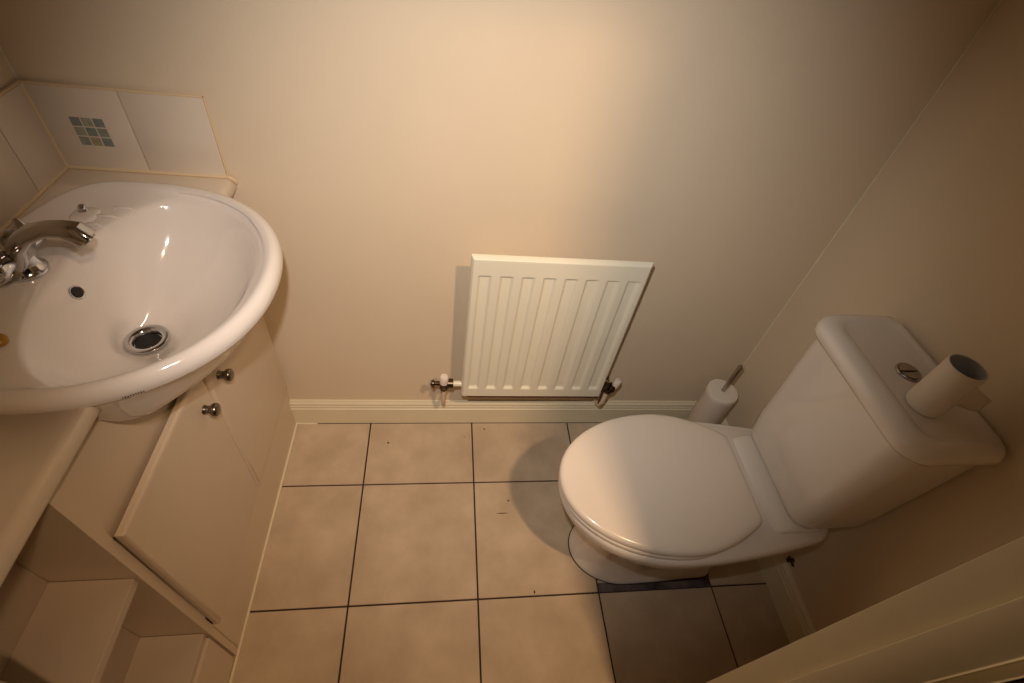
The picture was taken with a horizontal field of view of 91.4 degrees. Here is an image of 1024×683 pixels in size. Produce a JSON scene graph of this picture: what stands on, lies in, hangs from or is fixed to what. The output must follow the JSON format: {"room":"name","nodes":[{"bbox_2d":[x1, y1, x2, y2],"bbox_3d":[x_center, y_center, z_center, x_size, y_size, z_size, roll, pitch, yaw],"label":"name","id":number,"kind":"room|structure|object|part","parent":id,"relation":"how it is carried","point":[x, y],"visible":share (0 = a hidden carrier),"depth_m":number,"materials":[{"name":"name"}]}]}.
{"room":"bathroom","nodes":[
{"label":"bathroom","id":0,"kind":"room"},
{"bbox_2d":[0,52,15,90],"bbox_3d":[-0.833,-0.206,0.421,0.100,2.460,0.930,1,47,-8],"label":"wall","id":1,"kind":"structure","parent":0,"point":[7,77],"depth_m":0.82,"materials":[{"name":"paint"}]},
{"bbox_2d":[0,80,68,229],"bbox_3d":[-0.809,-0.081,0.621,0.012,0.160,0.848,1,47,-8],"label":"tile backsplash","id":2,"kind":"structure","parent":1,"relation":"attached to","point":[31,160],"depth_m":0.85,"materials":[{"name":"beige tile"}]},
{"bbox_2d":[0,0,999,400],"bbox_3d":[0.038,-0.565,0.905,1.950,2.460,0.100,1,47,-8],"label":"wall","id":3,"kind":"structure","parent":0,"point":[723,146],"depth_m":1.00,"materials":[{"name":"paint"}]},
{"bbox_2d":[0,47,17,78],"bbox_3d":[-0.756,-0.914,0.350,0.004,1.377,0.004,1,47,-8],"label":"trim","id":4,"kind":"structure","parent":3,"relation":"attached to","point":[1,50],"depth_m":0.83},
{"bbox_2d":[15,79,237,183],"bbox_3d":[-0.697,-0.381,0.929,0.310,0.172,0.013,1,47,-8],"label":"tile backsplash","id":5,"kind":"structure","parent":3,"relation":"attached to","point":[97,128],"depth_m":0.92,"materials":[{"name":"beige tile"}]},
{"bbox_2d":[318,422,601,423],"bbox_3d":[0.022,0.281,1.724,1.325,0.001,0.002,1,47,-8],"label":"trim","id":6,"kind":"structure","parent":3,"relation":"attached to","point":[556,422],"depth_m":1.66,"materials":[{"name":"tile"}]},
{"bbox_2d":[290,399,696,422],"bbox_3d":[0.010,0.237,1.688,1.433,0.110,0.015,1,47,-8],"label":"baseboard","id":7,"kind":"structure","parent":3,"relation":"attached to","point":[303,411],"depth_m":1.66,"materials":[{"name":"white wood"}]},
{"bbox_2d":[461,254,653,397],"bbox_3d":[0.089,-0.039,1.341,0.429,0.512,0.091,1,47,-8],"label":"radiator","id":8,"kind":"object","parent":3,"relation":"attached to","point":[537,327],"visible":1,"depth_m":1.27,"materials":[{"name":"metal"}]},
{"bbox_2d":[430,374,461,405],"bbox_3d":[-0.199,0.136,1.498,0.091,0.181,0.090,1,47,-8],"label":"radiator valve","id":9,"kind":"object","parent":8,"relation":"attached to","point":[444,382],"visible":1,"depth_m":1.43,"materials":[{"name":"silver metal"}]},
{"bbox_2d":[593,378,620,406],"bbox_3d":[0.286,0.156,1.576,0.059,0.180,0.099,1,47,-8],"label":"radiator valve","id":10,"kind":"object","parent":8,"relation":"attached to","point":[608,388],"visible":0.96,"depth_m":1.50,"materials":[{"name":"silver metal"}]},
{"bbox_2d":[232,423,789,682],"bbox_3d":[-0.069,0.592,1.459,1.950,0.060,1.030,1,47,-8],"label":"floor","id":11,"kind":"structure","parent":0,"point":[395,561],"depth_m":1.36,"materials":[{"name":"tile"}]},
{"bbox_2d":[0,562,234,682],"bbox_3d":[-0.719,0.524,0.797,0.264,0.833,0.182,1,47,-8],"label":"shelf unit","id":12,"kind":"object","parent":11,"relation":"on","point":[70,631],"visible":1,"depth_m":0.74,"materials":[{"name":"beige laminate"}]},
{"bbox_3d":[-0.642,0.435,0.722,0.120,0.018,0.166,1,47,-8],"label":"shelf","id":13,"kind":"part","parent":12,"relation":"part of","materials":[{"name":"beige laminate"}]},
{"bbox_3d":[-0.719,0.524,0.797,0.264,0.833,0.182,1,47,-8],"label":"panel","id":14,"kind":"part","parent":12,"relation":"part of","materials":[{"name":"beige laminate"}]},
{"bbox_3d":[-0.683,0.663,0.964,0.120,0.018,0.166,1,47,-8],"label":"shelf","id":15,"kind":"part","parent":12,"relation":"part of","materials":[{"name":"beige laminate"}]},
{"bbox_2d":[15,316,294,655],"bbox_3d":[-0.734,0.213,1.086,0.305,0.833,0.664,1,47,-8],"label":"vanity cabinet","id":16,"kind":"object","parent":11,"relation":"on","point":[177,499],"visible":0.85,"depth_m":0.91,"materials":[{"name":"beige laminate"}]},
{"bbox_2d":[0,169,236,586],"bbox_3d":[-0.676,-0.014,0.711,0.302,0.030,0.847,1,47,-8],"label":"countertop","id":17,"kind":"structure","parent":16,"relation":"on","point":[37,450],"depth_m":0.58,"materials":[{"name":"beige laminate"}]},
{"bbox_2d":[0,181,282,420],"bbox_3d":[-0.604,-0.046,0.838,0.434,0.206,0.511,1,47,-8],"label":"basin","id":18,"kind":"object","parent":17,"relation":"in","point":[171,279],"visible":0.97,"depth_m":0.84,"materials":[{"name":"white glazed ceramic"},{"name":"polished chrome"}]},
{"bbox_2d":[0,333,8,346],"bbox_3d":[-0.684,-0.002,0.655,0.040,0.011,0.026,1,47,-8],"label":"soap","id":19,"kind":"object","parent":18,"relation":"on","point":[4,339],"visible":1,"depth_m":0.66,"materials":[{"name":"orange"}]},
{"bbox_2d":[0,218,95,284],"bbox_3d":[-0.684,-0.137,0.726,0.162,0.090,0.111,1,47,-8],"label":"mixer tap","id":20,"kind":"object","parent":18,"relation":"on","point":[20,262],"visible":1,"depth_m":0.70,"materials":[{"name":"silver metal"}]},
{"bbox_3d":[-0.603,0.323,0.989,0.014,0.463,0.311,2,47,-8],"label":"door","id":21,"kind":"part","parent":16,"relation":"part of","materials":[{"name":"beige wood"}]},
{"bbox_3d":[-0.572,0.130,0.952,0.026,0.026,0.026,1,47,-8],"label":"knob","id":22,"kind":"part","parent":16,"relation":"part of","materials":[{"name":"grey metal"}]},
{"bbox_3d":[-0.579,0.068,1.009,0.026,0.026,0.026,1,47,-8],"label":"knob","id":23,"kind":"part","parent":16,"relation":"part of","materials":[{"name":"grey metal"}]},
{"bbox_3d":[-0.627,0.092,1.201,0.014,0.463,0.315,2,47,-8],"label":"door","id":24,"kind":"part","parent":16,"relation":"part of","materials":[{"name":"beige wood"}]},
{"bbox_2d":[229,422,317,682],"bbox_3d":[-0.666,0.564,1.341,0.070,0.008,0.846,5,47,-5],"label":"trim","id":25,"kind":"structure","parent":16,"relation":"attached to","point":[296,423],"depth_m":1.33,"materials":[{"name":"beige wood"}]},
{"bbox_2d":[685,364,742,423],"bbox_3d":[0.637,0.213,1.602,0.095,0.420,0.095,1,47,-8],"label":"toilet brush","id":26,"kind":"object","parent":11,"relation":"on","point":[719,395],"visible":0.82,"depth_m":1.54,"materials":[{"name":"beige plastic"}]},
{"bbox_3d":[0.657,0.111,1.494,0.016,0.121,0.015,1,47,-8],"label":"handle","id":27,"kind":"part","parent":26,"relation":"part of","materials":[{"name":"silver metal"}]},
{"bbox_2d":[558,314,1005,584],"bbox_3d":[0.447,0.334,1.195,0.688,0.804,0.374,1,47,-8],"label":"toilet","id":28,"kind":"object","parent":11,"relation":"on","point":[648,498],"visible":1,"depth_m":1.08,"materials":[{"name":"white ceramic"},{"name":"white plastic"},{"name":"chrome"}]},
{"bbox_3d":[0.329,0.331,1.178,0.446,0.014,0.361,1,47,-8],"label":"seat","id":29,"kind":"part","parent":28,"relation":"part of","materials":[{"name":"beige plastic"}]},
{"bbox_3d":[0.333,0.318,1.164,0.452,0.022,0.358,1,47,-8],"label":"seat lid","id":30,"kind":"part","parent":28,"relation":"part of","materials":[{"name":"beige plastic"}]},
{"bbox_3d":[0.757,0.058,0.953,0.037,0.004,0.037,-3,48,-12],"label":"push plate","id":31,"kind":"part","parent":28,"relation":"part of","materials":[{"name":"silver metal"}]},
{"bbox_3d":[0.739,0.076,0.958,0.192,0.040,0.349,1,47,-8],"label":"cistern lid","id":32,"kind":"part","parent":28,"relation":"part of","materials":[{"name":"beige ceramic"}]},
{"bbox_2d":[905,354,991,417],"bbox_3d":[0.769,0.079,0.867,0.104,0.105,0.062,1,47,-8],"label":"toilet roll","id":33,"kind":"object","parent":28,"relation":"on","point":[956,380],"visible":1,"depth_m":0.85,"materials":[{"name":"beige paper"}]},
{"bbox_2d":[725,0,1023,630],"bbox_3d":[0.964,-0.168,0.689,0.167,2.460,0.930,1,47,-8],"label":"wall","id":34,"kind":"structure","parent":0,"point":[934,245],"depth_m":0.98,"materials":[{"name":"paint"}]},
{"bbox_2d":[719,416,816,643],"bbox_3d":[0.741,0.557,1.510,0.015,0.110,0.848,2,47,-8],"label":"baseboard","id":35,"kind":"structure","parent":34,"relation":"attached to","point":[796,620],"depth_m":1.37,"materials":[{"name":"white wood"}]},
{"bbox_2d":[786,556,794,566],"bbox_3d":[0.761,0.598,1.364,0.018,0.014,0.028,1,47,-8],"label":"clip","id":36,"kind":"object","parent":34,"relation":"attached to","point":[789,559],"visible":1,"depth_m":1.36,"materials":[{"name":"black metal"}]},
{"bbox_2d":[743,0,1002,365],"bbox_3d":[0.863,-0.568,0.930,0.004,2.290,0.004,1,47,-8],"label":"trim","id":37,"kind":"structure","parent":34,"relation":"attached to","point":[1000,1],"depth_m":1.10,"materials":[{"name":"beige paint"}]},
{"bbox_3d":[0.089,0.102,0.246,1.684,2.400,0.080,1,47,-8],"label":"wall","id":38,"kind":"structure","parent":0,"visible":0},
{"bbox_2d":[706,536,1023,682],"bbox_3d":[-0.030,0.230,0.367,0.934,2.022,0.084,1,47,-8],"label":"trim","id":39,"kind":"structure","parent":38,"relation":"attached to","point":[965,623],"depth_m":0.47,"materials":[{"name":"white wood"}]},
{"bbox_2d":[1009,679,1023,682],"bbox_3d":[0.817,0.300,0.455,0.786,1.995,0.042,1,47,-8],"label":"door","id":40,"kind":"structure","parent":38,"relation":"in","point":[1022,680],"depth_m":0.42,"materials":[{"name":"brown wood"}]}
]}

